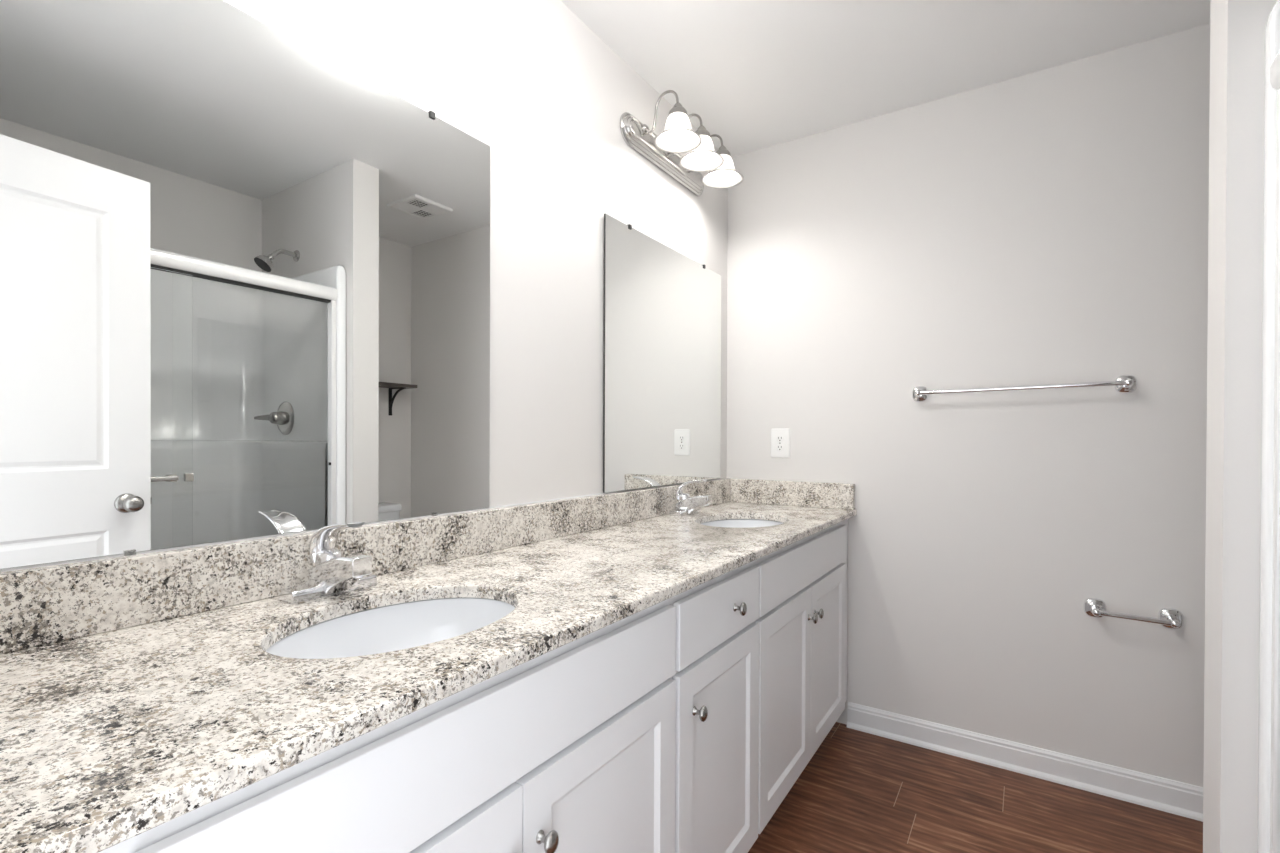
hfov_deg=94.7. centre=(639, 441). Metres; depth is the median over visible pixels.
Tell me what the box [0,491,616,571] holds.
bead
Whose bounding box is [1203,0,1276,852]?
wall
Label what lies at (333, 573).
faucet
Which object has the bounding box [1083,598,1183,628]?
toilet paper holder
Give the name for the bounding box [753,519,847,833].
vanity cabinet
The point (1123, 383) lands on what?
towel bar
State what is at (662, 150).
vanity light
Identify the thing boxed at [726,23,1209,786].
wall
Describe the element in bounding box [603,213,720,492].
mirror
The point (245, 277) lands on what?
mirror
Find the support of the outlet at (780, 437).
attached to the wall at (1050, 225)
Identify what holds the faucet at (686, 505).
on the countertop
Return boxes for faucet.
[279,522,376,603]
[669,479,711,516]
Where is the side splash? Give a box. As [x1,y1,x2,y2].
[730,478,854,509]
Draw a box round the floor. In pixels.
[748,722,1202,852]
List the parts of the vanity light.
arm, plate, bulb, lamp shade, arm, lamp shade, bulb, arm, lamp shade, bulb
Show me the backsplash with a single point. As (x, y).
(39, 606)
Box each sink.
[266,598,514,658]
[701,519,782,527]
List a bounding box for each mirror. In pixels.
[0,0,489,568]
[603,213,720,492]
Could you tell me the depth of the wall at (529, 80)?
1.65 m
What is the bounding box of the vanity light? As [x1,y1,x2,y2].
[620,90,743,195]
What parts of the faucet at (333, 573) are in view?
deck plate, lever, spout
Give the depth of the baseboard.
2.04 m
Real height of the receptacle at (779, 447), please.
0.029 m
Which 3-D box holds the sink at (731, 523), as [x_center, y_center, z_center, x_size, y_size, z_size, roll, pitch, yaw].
[0.358,0.378,2.070,0.350,0.158,0.467,0,0,33]
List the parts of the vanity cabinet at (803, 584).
door, frame, knob, knob, door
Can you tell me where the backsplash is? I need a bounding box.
[0,478,732,653]
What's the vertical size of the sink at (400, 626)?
0.158 m
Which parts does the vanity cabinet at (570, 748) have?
door, knob, door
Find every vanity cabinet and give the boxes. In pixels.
[99,598,675,852]
[669,561,758,852]
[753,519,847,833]
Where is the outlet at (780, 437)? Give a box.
[771,428,789,457]
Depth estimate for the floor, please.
1.84 m
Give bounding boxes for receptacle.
[776,435,783,441]
[776,444,783,450]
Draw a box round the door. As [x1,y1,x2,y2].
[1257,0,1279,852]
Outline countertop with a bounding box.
[0,502,856,852]
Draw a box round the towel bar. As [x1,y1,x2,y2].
[912,375,1136,401]
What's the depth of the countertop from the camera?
0.70 m
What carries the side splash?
on the countertop
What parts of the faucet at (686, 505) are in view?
deck plate, lever, spout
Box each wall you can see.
[223,0,727,506]
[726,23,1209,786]
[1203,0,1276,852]
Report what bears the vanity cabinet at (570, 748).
on the floor
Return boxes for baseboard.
[847,702,1202,821]
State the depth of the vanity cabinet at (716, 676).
1.36 m
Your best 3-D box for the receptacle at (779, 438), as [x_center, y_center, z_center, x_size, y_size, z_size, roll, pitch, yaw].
[0.605,-0.011,2.548,0.034,0.029,0.002,0,0,33]
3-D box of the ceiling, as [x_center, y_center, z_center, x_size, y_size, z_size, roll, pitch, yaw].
[0.704,-1.303,1.028,2.565,0.050,2.678,0,0,33]
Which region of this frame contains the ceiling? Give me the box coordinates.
[560,0,1210,156]

